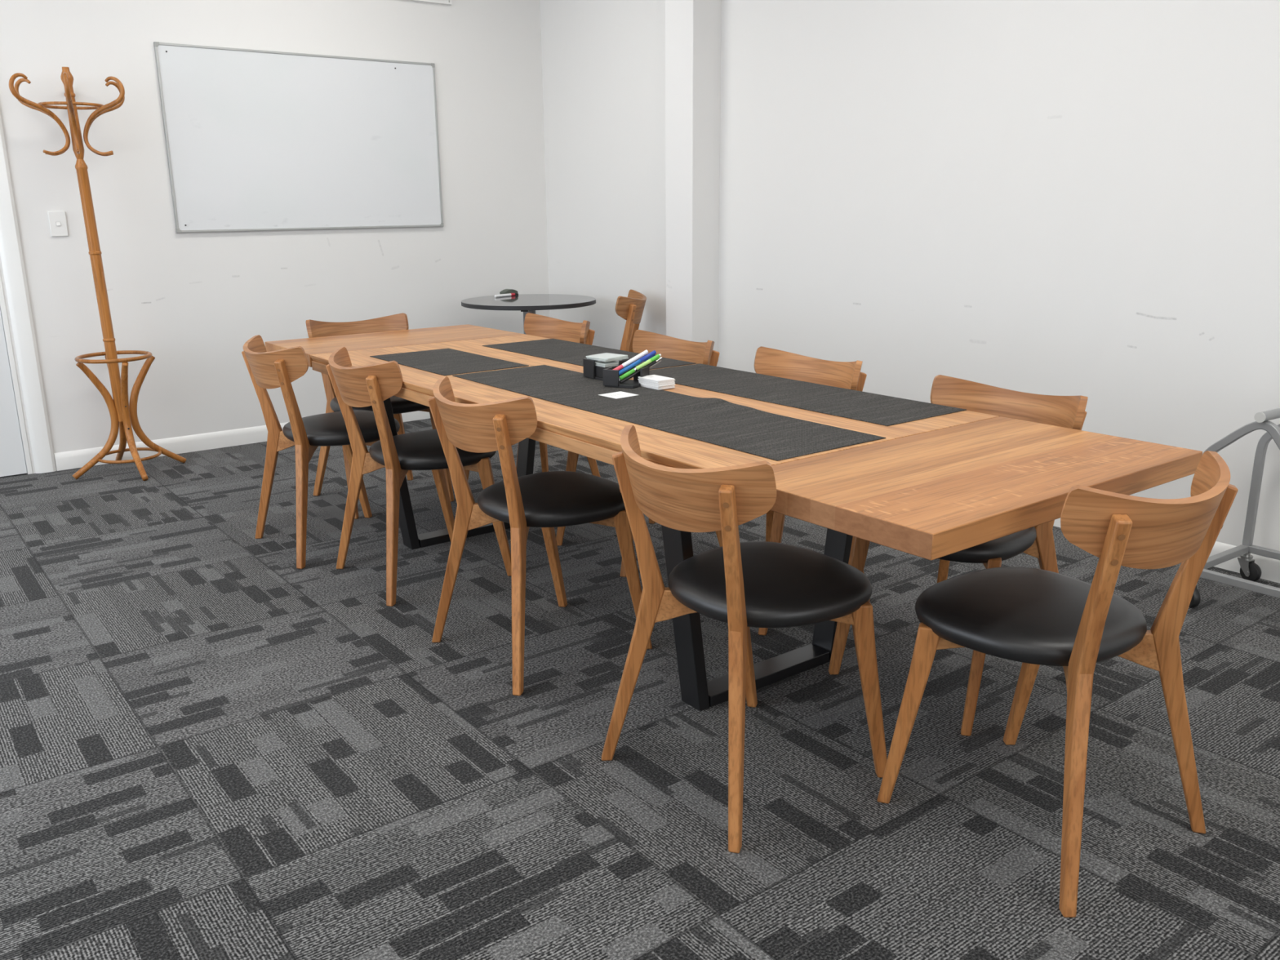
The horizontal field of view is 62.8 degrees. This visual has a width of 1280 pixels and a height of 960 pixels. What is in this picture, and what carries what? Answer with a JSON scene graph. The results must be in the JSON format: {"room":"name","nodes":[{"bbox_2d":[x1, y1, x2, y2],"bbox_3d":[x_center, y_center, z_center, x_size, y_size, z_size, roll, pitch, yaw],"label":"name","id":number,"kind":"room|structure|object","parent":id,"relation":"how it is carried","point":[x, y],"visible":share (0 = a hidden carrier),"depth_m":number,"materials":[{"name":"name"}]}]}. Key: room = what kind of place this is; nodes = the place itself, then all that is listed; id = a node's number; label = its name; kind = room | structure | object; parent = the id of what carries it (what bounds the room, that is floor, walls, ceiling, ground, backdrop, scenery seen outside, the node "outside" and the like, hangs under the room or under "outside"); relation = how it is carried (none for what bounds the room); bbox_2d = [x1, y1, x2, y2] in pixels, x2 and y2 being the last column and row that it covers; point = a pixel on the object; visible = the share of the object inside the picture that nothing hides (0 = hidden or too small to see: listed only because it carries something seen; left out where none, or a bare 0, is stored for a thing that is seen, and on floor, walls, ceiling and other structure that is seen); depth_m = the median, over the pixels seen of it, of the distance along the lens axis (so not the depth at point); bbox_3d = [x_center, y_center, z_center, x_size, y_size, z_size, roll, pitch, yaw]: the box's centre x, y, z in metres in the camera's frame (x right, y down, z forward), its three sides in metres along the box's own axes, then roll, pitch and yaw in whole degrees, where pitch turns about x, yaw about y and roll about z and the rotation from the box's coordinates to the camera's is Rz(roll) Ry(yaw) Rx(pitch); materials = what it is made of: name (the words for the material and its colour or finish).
{"room":"meeting room","nodes":[
{"label":"meeting room","id":0,"kind":"room"},
{"bbox_2d":[0,0,549,473],"bbox_3d":[-2.756,-1.475,5.017,5.800,2.850,0.120,-12,18,-36],"label":"wall","id":1,"kind":"structure","parent":0,"point":[193,301],"depth_m":5.49,"materials":[{"name":"paint"}]},
{"bbox_2d":[0,310,26,476],"bbox_3d":[-3.310,-0.943,4.619,0.801,2.024,0.111,-12,18,-36],"label":"door","id":2,"kind":"structure","parent":1,"relation":"in","point":[12,461],"depth_m":5.04,"materials":[{"name":"paint"}]},
{"bbox_2d":[0,272,32,474],"bbox_3d":[-3.346,-0.958,4.667,0.845,2.040,0.104,-12,18,-36],"label":"trim","id":3,"kind":"structure","parent":1,"relation":"attached to","point":[2,304],"depth_m":5.01,"materials":[{"name":"white paint"}]},
{"bbox_2d":[0,113,56,473],"bbox_3d":[-3.312,-0.995,4.610,1.045,2.140,0.019,-12,18,-36],"label":"trim","id":4,"kind":"structure","parent":1,"relation":"attached to","point":[11,251],"depth_m":4.97,"materials":[{"name":"white paint"}]},
{"bbox_2d":[47,211,68,236],"bbox_3d":[-2.765,-1.218,4.988,0.073,0.116,0.015,-12,18,-36],"label":"light switch","id":5,"kind":"object","parent":1,"relation":"attached to","point":[57,220],"visible":1,"depth_m":4.99,"materials":[{"name":"white plastic"}]},
{"bbox_2d":[53,410,430,471],"bbox_3d":[-1.730,-0.326,6.039,2.917,0.088,0.014,-12,18,-36],"label":"baseboard","id":6,"kind":"structure","parent":1,"relation":"attached to","point":[76,459],"depth_m":5.55,"materials":[{"name":"white paint"}]},
{"bbox_2d":[153,41,443,232],"bbox_3d":[-1.757,-1.807,5.633,1.492,0.900,0.019,-12,18,-36],"label":"whiteboard","id":7,"kind":"object","parent":1,"relation":"attached to","point":[256,140],"visible":1,"depth_m":5.58,"materials":[{"name":"ceramic"}]},
{"bbox_2d":[409,0,451,4],"bbox_3d":[-1.391,-2.773,5.674,0.800,0.300,0.022,-12,18,-36],"label":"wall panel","id":8,"kind":"object","parent":1,"relation":"attached to","point":[439,2],"visible":1,"depth_m":5.89,"materials":[{"name":"white"}]},
{"bbox_2d":[539,0,666,350],"bbox_3d":[-0.081,-1.776,6.063,0.200,2.850,1.614,-12,18,-36],"label":"wall","id":9,"kind":"structure","parent":0,"point":[603,61],"depth_m":6.03,"materials":[{"name":"paint"}]},
{"bbox_2d":[0,418,1279,959],"bbox_3d":[-0.322,0.712,2.336,5.800,0.050,8.100,-12,18,-36],"label":"floor","id":10,"kind":"structure","parent":0,"point":[214,746],"depth_m":2.42,"materials":[{"name":"carpet"}]},
{"bbox_2d":[8,66,186,480],"bbox_3d":[-2.546,-0.937,4.907,0.514,1.862,0.451,0,15,4],"label":"coat stand","id":11,"kind":"object","parent":10,"relation":"on","point":[122,412],"visible":1,"depth_m":4.93,"materials":[{"name":"brown wood"}]},
{"bbox_2d":[241,334,399,568],"bbox_3d":[-1.181,-0.146,3.966,0.525,0.789,0.489,-12,18,-36],"label":"dining chair","id":12,"kind":"object","parent":10,"relation":"on","point":[275,369],"visible":0.96,"depth_m":3.80,"materials":[{"name":"brown wood"}]},
{"bbox_2d":[305,312,453,519],"bbox_3d":[-1.146,-0.302,4.555,0.489,0.789,0.525,-11,18,-34],"label":"dining chair","id":13,"kind":"object","parent":10,"relation":"on","point":[398,322],"visible":0.47,"depth_m":4.59,"materials":[{"name":"brown wood"}]},
{"bbox_2d":[325,346,511,606],"bbox_3d":[-0.764,-0.054,3.607,0.525,0.789,0.489,-11,18,-35],"label":"dining chair","id":14,"kind":"object","parent":10,"relation":"on","point":[363,386],"visible":0.92,"depth_m":3.46,"materials":[{"name":"brown wood"}]},
{"bbox_2d":[461,293,595,334],"bbox_3d":[-0.626,-0.669,6.043,0.760,0.730,0.760,-12,18,-36],"label":"side table","id":15,"kind":"object","parent":10,"relation":"on","point":[526,303],"visible":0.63,"depth_m":5.81,"materials":[{"name":"grey laminate"}]},
{"bbox_2d":[494,293,515,297],"bbox_3d":[-0.792,-1.083,6.153,0.016,0.016,0.156,12,19,38],"label":"marker pen","id":16,"kind":"object","parent":15,"relation":"on","point":[509,294],"visible":1,"depth_m":6.14,"materials":[{"name":"white plastic"}]},
{"bbox_2d":[499,288,518,295],"bbox_3d":[-0.777,-1.111,6.217,0.050,0.038,0.106,12,19,39],"label":"eraser","id":17,"kind":"object","parent":15,"relation":"on","point":[505,291],"visible":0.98,"depth_m":6.20,"materials":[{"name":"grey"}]},
{"bbox_2d":[464,312,600,479],"bbox_3d":[-0.477,-0.295,4.507,0.525,0.789,0.489,-12,19,-37],"label":"dining chair","id":18,"kind":"object","parent":10,"relation":"on","point":[536,325],"visible":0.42,"depth_m":4.62,"materials":[{"name":"brown wood"}]},
{"bbox_2d":[427,376,652,695],"bbox_3d":[-0.293,0.106,2.983,0.525,0.789,0.489,-12,19,-37],"label":"dining chair","id":19,"kind":"object","parent":10,"relation":"on","point":[546,500],"visible":0.99,"depth_m":2.87,"materials":[{"name":"brown wood"}]},
{"bbox_2d":[613,289,646,352],"bbox_3d":[-0.220,-0.632,5.769,0.525,0.789,0.489,1,15,7],"label":"dining chair","id":20,"kind":"object","parent":10,"relation":"on","point":[630,308],"visible":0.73,"depth_m":5.54,"materials":[{"name":"brown wood"}]},
{"bbox_2d":[555,329,722,577],"bbox_3d":[-0.002,-0.128,3.857,0.525,0.789,0.489,-11,18,-35],"label":"dining chair","id":21,"kind":"object","parent":10,"relation":"on","point":[702,353],"visible":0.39,"depth_m":3.94,"materials":[{"name":"brown wood"}]},
{"bbox_2d":[264,324,1202,711],"bbox_3d":[-0.149,0.036,3.376,0.936,0.722,3.310,-12,18,-36],"label":"meeting table","id":22,"kind":"object","parent":10,"relation":"on","point":[935,487],"visible":0.59,"depth_m":2.33,"materials":[{"name":"brown wood"}]},
{"bbox_2d":[369,348,528,375],"bbox_3d":[-0.682,-0.420,3.702,0.320,0.002,0.580,-12,18,-36],"label":"table runner","id":23,"kind":"object","parent":22,"relation":"on","point":[443,362],"visible":1,"depth_m":3.67,"materials":[{"name":"black fabric"}]},
{"bbox_2d":[482,338,696,369],"bbox_3d":[-0.211,-0.461,3.838,0.327,0.002,0.899,-12,18,-36],"label":"table runner","id":24,"kind":"object","parent":22,"relation":"on","point":[564,351],"visible":0.69,"depth_m":3.91,"materials":[{"name":"black fabric"}]},
{"bbox_2d":[582,358,633,380],"bbox_3d":[-0.100,-0.352,3.309,0.114,0.060,0.114,-12,18,-36],"label":"holder","id":25,"kind":"object","parent":22,"relation":"on","point":[590,370],"visible":0.52,"depth_m":3.28,"materials":[{"name":"black plastic"}]},
{"bbox_2d":[595,364,618,367],"bbox_3d":[-0.100,-0.367,3.305,0.094,0.005,0.094,-12,18,-36],"label":"coaster","id":26,"kind":"object","parent":25,"relation":"in","point":[597,365],"visible":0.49,"depth_m":3.26,"materials":[{"name":"white"}]},
{"bbox_2d":[594,360,620,365],"bbox_3d":[-0.100,-0.372,3.304,0.094,0.005,0.094,-12,18,-36],"label":"coaster","id":27,"kind":"object","parent":26,"relation":"on","point":[599,362],"visible":0.53,"depth_m":3.27,"materials":[{"name":"white"}]},
{"bbox_2d":[586,356,628,361],"bbox_3d":[-0.102,-0.384,3.301,0.094,0.005,0.094,-13,19,-39],"label":"coaster","id":28,"kind":"object","parent":27,"relation":"on","point":[626,357],"visible":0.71,"depth_m":3.27,"materials":[{"name":"white"}]},
{"bbox_2d":[586,352,627,359],"bbox_3d":[-0.104,-0.389,3.299,0.094,0.005,0.094,12,19,40],"label":"coaster","id":29,"kind":"object","parent":28,"relation":"on","point":[606,356],"visible":1,"depth_m":3.28,"materials":[{"name":"white"}]},
{"bbox_2d":[452,364,885,461],"bbox_3d":[-0.017,-0.222,2.908,0.349,0.012,1.485,-11,18,-36],"label":"table runner","id":30,"kind":"object","parent":22,"relation":"on","point":[716,421],"visible":0.96,"depth_m":2.72,"materials":[{"name":"black fabric"}]},
{"bbox_2d":[599,391,637,398],"bbox_3d":[-0.062,-0.244,3.007,0.084,0.001,0.082,-13,19,-39],"label":"card","id":31,"kind":"object","parent":30,"relation":"on","point":[620,394],"visible":1,"depth_m":3.01,"materials":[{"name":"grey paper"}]},
{"bbox_2d":[602,365,649,388],"bbox_3d":[-0.041,-0.311,3.162,0.104,0.052,0.104,7,17,27],"label":"pen holder","id":32,"kind":"object","parent":30,"relation":"on","point":[611,377],"visible":0.82,"depth_m":3.13,"materials":[{"name":"black plastic"}]},
{"bbox_2d":[613,350,648,369],"bbox_3d":[-0.031,-0.358,3.175,0.125,0.065,0.012,-8,16,-25],"label":"pen","id":33,"kind":"object","parent":32,"relation":"in","point":[646,352],"visible":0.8,"depth_m":3.17,"materials":[{"name":"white plastic"}]},
{"bbox_2d":[618,350,656,375],"bbox_3d":[-0.013,-0.352,3.173,0.139,0.071,0.012,-8,16,-25],"label":"pen","id":34,"kind":"object","parent":32,"relation":"in","point":[650,355],"visible":0.85,"depth_m":3.17,"materials":[{"name":"blue plastic"}]},
{"bbox_2d":[618,354,660,380],"bbox_3d":[-0.001,-0.341,3.168,0.136,0.070,0.012,-8,16,-25],"label":"pen","id":35,"kind":"object","parent":32,"relation":"in","point":[656,357],"visible":1,"depth_m":3.16,"materials":[{"name":"green plastic"}]},
{"bbox_2d":[619,356,662,382],"bbox_3d":[0.003,-0.332,3.172,0.144,0.071,0.010,-8,16,-25],"label":"pen","id":36,"kind":"object","parent":32,"relation":"in","point":[654,362],"visible":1,"depth_m":3.17,"materials":[{"name":"black plastic"}]},
{"bbox_2d":[649,363,966,426],"bbox_3d":[0.405,-0.264,3.074,0.318,0.002,1.073,-12,18,-36],"label":"table runner","id":37,"kind":"object","parent":22,"relation":"on","point":[878,409],"visible":0.96,"depth_m":2.97,"materials":[{"name":"black fabric"}]},
{"bbox_3d":[0.050,-0.279,3.136,0.062,0.001,0.096,-12,18,-36],"label":"business card","id":38,"kind":"object","parent":22,"relation":"on","visible":0},
{"bbox_3d":[0.050,-0.279,3.135,0.062,0.001,0.096,-12,18,-36],"label":"business card","id":39,"kind":"object","parent":38,"relation":"on","visible":0},
{"bbox_3d":[0.050,-0.280,3.135,0.062,0.001,0.096,-12,18,-36],"label":"business card","id":40,"kind":"object","parent":39,"relation":"on","visible":0},
{"bbox_3d":[0.050,-0.280,3.135,0.062,0.001,0.096,-11,18,-35],"label":"business card","id":41,"kind":"object","parent":40,"relation":"on","visible":0},
{"bbox_3d":[0.050,-0.281,3.135,0.062,0.001,0.096,-11,18,-35],"label":"business card","id":42,"kind":"object","parent":41,"relation":"on","visible":0},
{"label":"business card","id":43,"kind":"object","parent":42,"relation":"on","visible":0},
{"bbox_3d":[0.049,-0.282,3.135,0.062,0.001,0.096,-12,18,-36],"label":"business card","id":44,"kind":"object","parent":43,"relation":"on","visible":0},
{"bbox_3d":[0.049,-0.282,3.134,0.062,0.001,0.096,-12,19,-36],"label":"business card","id":45,"kind":"object","parent":44,"relation":"on","visible":0},
{"label":"business card","id":46,"kind":"object","parent":45,"relation":"on","visible":0},
{"bbox_3d":[0.048,-0.283,3.134,0.062,0.001,0.096,-11,18,-36],"label":"business card","id":47,"kind":"object","parent":46,"relation":"on","visible":0},
{"label":"business card","id":48,"kind":"object","parent":47,"relation":"on","visible":0},
{"bbox_3d":[0.049,-0.284,3.134,0.062,0.001,0.096,-11,18,-35],"label":"business card","id":49,"kind":"object","parent":48,"relation":"on","visible":0},
{"bbox_3d":[0.048,-0.285,3.134,0.062,0.001,0.096,-12,18,-36],"label":"business card","id":50,"kind":"object","parent":49,"relation":"on","visible":0},
{"bbox_3d":[0.048,-0.285,3.134,0.062,0.001,0.096,-12,19,-36],"label":"business card","id":51,"kind":"object","parent":50,"relation":"on","visible":0},
{"label":"business card","id":52,"kind":"object","parent":51,"relation":"on","visible":0},
{"label":"business card","id":53,"kind":"object","parent":52,"relation":"on","visible":0},
{"bbox_3d":[0.048,-0.287,3.134,0.062,0.001,0.096,-11,18,-35],"label":"business card","id":54,"kind":"object","parent":53,"relation":"on","visible":0},
{"bbox_3d":[0.048,-0.287,3.134,0.062,0.001,0.096,-11,18,-36],"label":"business card","id":55,"kind":"object","parent":54,"relation":"on","visible":0},
{"bbox_3d":[0.051,-0.287,3.132,0.062,0.001,0.096,-12,18,-36],"label":"business card","id":56,"kind":"object","parent":55,"relation":"on","visible":0},
{"bbox_3d":[0.052,-0.288,3.131,0.062,0.001,0.096,-12,18,-36],"label":"business card","id":57,"kind":"object","parent":56,"relation":"on","visible":0},
{"bbox_3d":[0.051,-0.288,3.131,0.062,0.001,0.096,-12,18,-36],"label":"business card","id":58,"kind":"object","parent":57,"relation":"on","visible":0},
{"bbox_3d":[0.051,-0.289,3.132,0.062,0.001,0.096,-12,18,-36],"label":"business card","id":59,"kind":"object","parent":58,"relation":"on","visible":0},
{"bbox_3d":[0.052,-0.289,3.131,0.062,0.001,0.096,-12,18,-36],"label":"business card","id":60,"kind":"object","parent":59,"relation":"on","visible":0},
{"bbox_3d":[0.051,-0.290,3.131,0.062,0.001,0.096,-12,19,-36],"label":"business card","id":61,"kind":"object","parent":60,"relation":"on","visible":0},
{"bbox_3d":[0.050,-0.290,3.131,0.062,0.001,0.096,-12,18,-36],"label":"business card","id":62,"kind":"object","parent":61,"relation":"on","visible":0},
{"bbox_3d":[0.049,-0.291,3.131,0.062,0.001,0.096,-11,18,-35],"label":"business card","id":63,"kind":"object","parent":62,"relation":"on","visible":0},
{"bbox_3d":[0.050,-0.291,3.131,0.062,0.001,0.096,-11,18,-36],"label":"business card","id":64,"kind":"object","parent":63,"relation":"on","visible":0},
{"bbox_3d":[0.049,-0.292,3.131,0.062,0.001,0.096,-11,18,-35],"label":"business card","id":65,"kind":"object","parent":64,"relation":"on","visible":0},
{"bbox_3d":[0.049,-0.292,3.131,0.062,0.001,0.096,-12,19,-36],"label":"business card","id":66,"kind":"object","parent":65,"relation":"on","visible":0},
{"bbox_3d":[0.049,-0.293,3.131,0.062,0.001,0.096,-11,18,-36],"label":"business card","id":67,"kind":"object","parent":66,"relation":"on","visible":0},
{"bbox_3d":[0.050,-0.293,3.131,0.062,0.001,0.096,-11,18,-36],"label":"business card","id":68,"kind":"object","parent":67,"relation":"on","visible":0},
{"bbox_3d":[0.050,-0.294,3.131,0.062,0.001,0.096,-11,18,-36],"label":"business card","id":69,"kind":"object","parent":68,"relation":"on","visible":0},
{"label":"business card","id":70,"kind":"object","parent":69,"relation":"on","visible":0},
{"bbox_3d":[0.050,-0.295,3.130,0.062,0.001,0.096,-12,18,-36],"label":"business card","id":71,"kind":"object","parent":70,"relation":"on","visible":0},
{"bbox_3d":[0.050,-0.295,3.131,0.062,0.001,0.096,-12,18,-36],"label":"business card","id":72,"kind":"object","parent":71,"relation":"on","visible":0},
{"bbox_3d":[0.050,-0.296,3.130,0.062,0.001,0.096,-12,18,-36],"label":"business card","id":73,"kind":"object","parent":72,"relation":"on","visible":0},
{"bbox_3d":[0.047,-0.297,3.132,0.062,0.001,0.096,-12,19,-36],"label":"business card","id":74,"kind":"object","parent":73,"relation":"on","visible":0},
{"bbox_3d":[0.047,-0.297,3.131,0.062,0.001,0.096,-11,18,-35],"label":"business card","id":75,"kind":"object","parent":74,"relation":"on","visible":0},
{"bbox_3d":[0.047,-0.298,3.131,0.062,0.001,0.096,-11,18,-35],"label":"business card","id":76,"kind":"object","parent":75,"relation":"on","visible":0},
{"bbox_3d":[0.047,-0.298,3.131,0.062,0.001,0.096,-12,18,-36],"label":"business card","id":77,"kind":"object","parent":76,"relation":"on","visible":0},
{"label":"business card","id":78,"kind":"object","parent":77,"relation":"on","visible":0},
{"bbox_3d":[0.047,-0.299,3.130,0.062,0.001,0.096,-11,18,-35],"label":"business card","id":79,"kind":"object","parent":78,"relation":"on","visible":0},
{"bbox_3d":[0.051,-0.300,3.131,0.062,0.001,0.096,-12,18,-36],"label":"business card","id":80,"kind":"object","parent":79,"relation":"on","visible":0},
{"bbox_3d":[0.051,-0.300,3.131,0.062,0.001,0.096,-12,19,-36],"label":"business card","id":81,"kind":"object","parent":80,"relation":"on","visible":0},
{"bbox_3d":[0.051,-0.301,3.132,0.062,0.001,0.096,-12,18,-36],"label":"business card","id":82,"kind":"object","parent":81,"relation":"on","visible":0},
{"bbox_3d":[0.051,-0.301,3.131,0.062,0.001,0.096,-11,18,-36],"label":"business card","id":83,"kind":"object","parent":82,"relation":"on","visible":0},
{"bbox_3d":[0.050,-0.302,3.131,0.062,0.001,0.096,-11,18,-36],"label":"business card","id":84,"kind":"object","parent":83,"relation":"on","visible":0},
{"bbox_3d":[0.050,-0.302,3.131,0.062,0.001,0.096,-12,18,-36],"label":"business card","id":85,"kind":"object","parent":84,"relation":"on","visible":0},
{"bbox_3d":[0.048,-0.302,3.128,0.062,0.001,0.096,-12,19,-37],"label":"business card","id":86,"kind":"object","parent":85,"relation":"on","visible":0},
{"label":"business card","id":87,"kind":"object","parent":86,"relation":"on","visible":0},
{"bbox_3d":[0.048,-0.303,3.128,0.062,0.001,0.096,-12,19,-36],"label":"business card","id":88,"kind":"object","parent":87,"relation":"on","visible":0},
{"bbox_3d":[0.048,-0.304,3.129,0.062,0.001,0.096,-11,18,-36],"label":"business card","id":89,"kind":"object","parent":88,"relation":"on","visible":0},
{"bbox_3d":[0.048,-0.304,3.129,0.062,0.001,0.096,-12,19,-37],"label":"business card","id":90,"kind":"object","parent":89,"relation":"on","visible":0},
{"bbox_2d":[638,374,673,381],"bbox_3d":[0.048,-0.305,3.129,0.062,0.001,0.096,-12,19,-36],"label":"business card","id":91,"kind":"object","parent":90,"relation":"on","point":[655,377],"visible":1,"depth_m":3.13,"materials":[{"name":"grey paper"}]},
{"bbox_2d":[601,425,887,853],"bbox_3d":[0.233,0.281,2.304,0.525,0.789,0.489,-11,18,-35],"label":"dining chair","id":92,"kind":"object","parent":10,"relation":"on","point":[743,585],"visible":1,"depth_m":2.19,"materials":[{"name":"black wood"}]},
{"bbox_2d":[754,346,870,635],"bbox_3d":[0.415,0.000,3.358,0.525,0.789,0.489,-11,18,-36],"label":"dining chair","id":93,"kind":"object","parent":10,"relation":"on","point":[767,361],"visible":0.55,"depth_m":3.44,"materials":[{"name":"brown wood"}]},
{"bbox_2d":[828,374,1088,736],"bbox_3d":[0.840,0.155,2.757,0.525,0.789,0.489,-11,18,-36],"label":"dining chair","id":94,"kind":"object","parent":10,"relation":"on","point":[1065,411],"visible":0.5,"depth_m":2.73,"materials":[{"name":"brown wood"}]},
{"bbox_2d":[877,450,1237,917],"bbox_3d":[0.836,0.327,2.109,0.489,0.789,0.525,-11,18,-33],"label":"dining chair","id":95,"kind":"object","parent":10,"relation":"on","point":[1033,617],"visible":1,"depth_m":1.99,"materials":[{"name":"brown wood"}]},
{"bbox_2d":[1189,408,1279,607],"bbox_3d":[2.179,0.147,3.018,0.450,0.648,1.005,-12,18,-36],"label":"stand","id":96,"kind":"object","parent":10,"relation":"on","point":[1251,572],"visible":0.7,"depth_m":3.43,"materials":[{"name":"silver metal"}]},
{"bbox_2d":[717,0,1279,551],"bbox_3d":[2.395,-0.984,2.981,0.150,2.850,6.450,-12,18,-36],"label":"wall","id":97,"kind":"structure","parent":0,"point":[1055,197],"depth_m":4.06,"materials":[{"name":"paint"}]},
{"bbox_2d":[665,0,721,366],"bbox_3d":[0.277,-1.605,5.404,0.202,2.850,0.218,-12,18,-36],"label":"wall pier","id":98,"kind":"object","parent":97,"relation":"attached to","point":[692,27],"visible":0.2,"depth_m":5.33,"materials":[{"name":"paint"}]},
{"bbox_2d":[1053,518,1279,582],"bbox_3d":[2.361,0.370,3.263,0.014,0.088,6.390,-12,18,-36],"label":"baseboard","id":99,"kind":"structure","parent":97,"relation":"attached to","point":[1270,567],"depth_m":3.58,"materials":[{"name":"white paint"}]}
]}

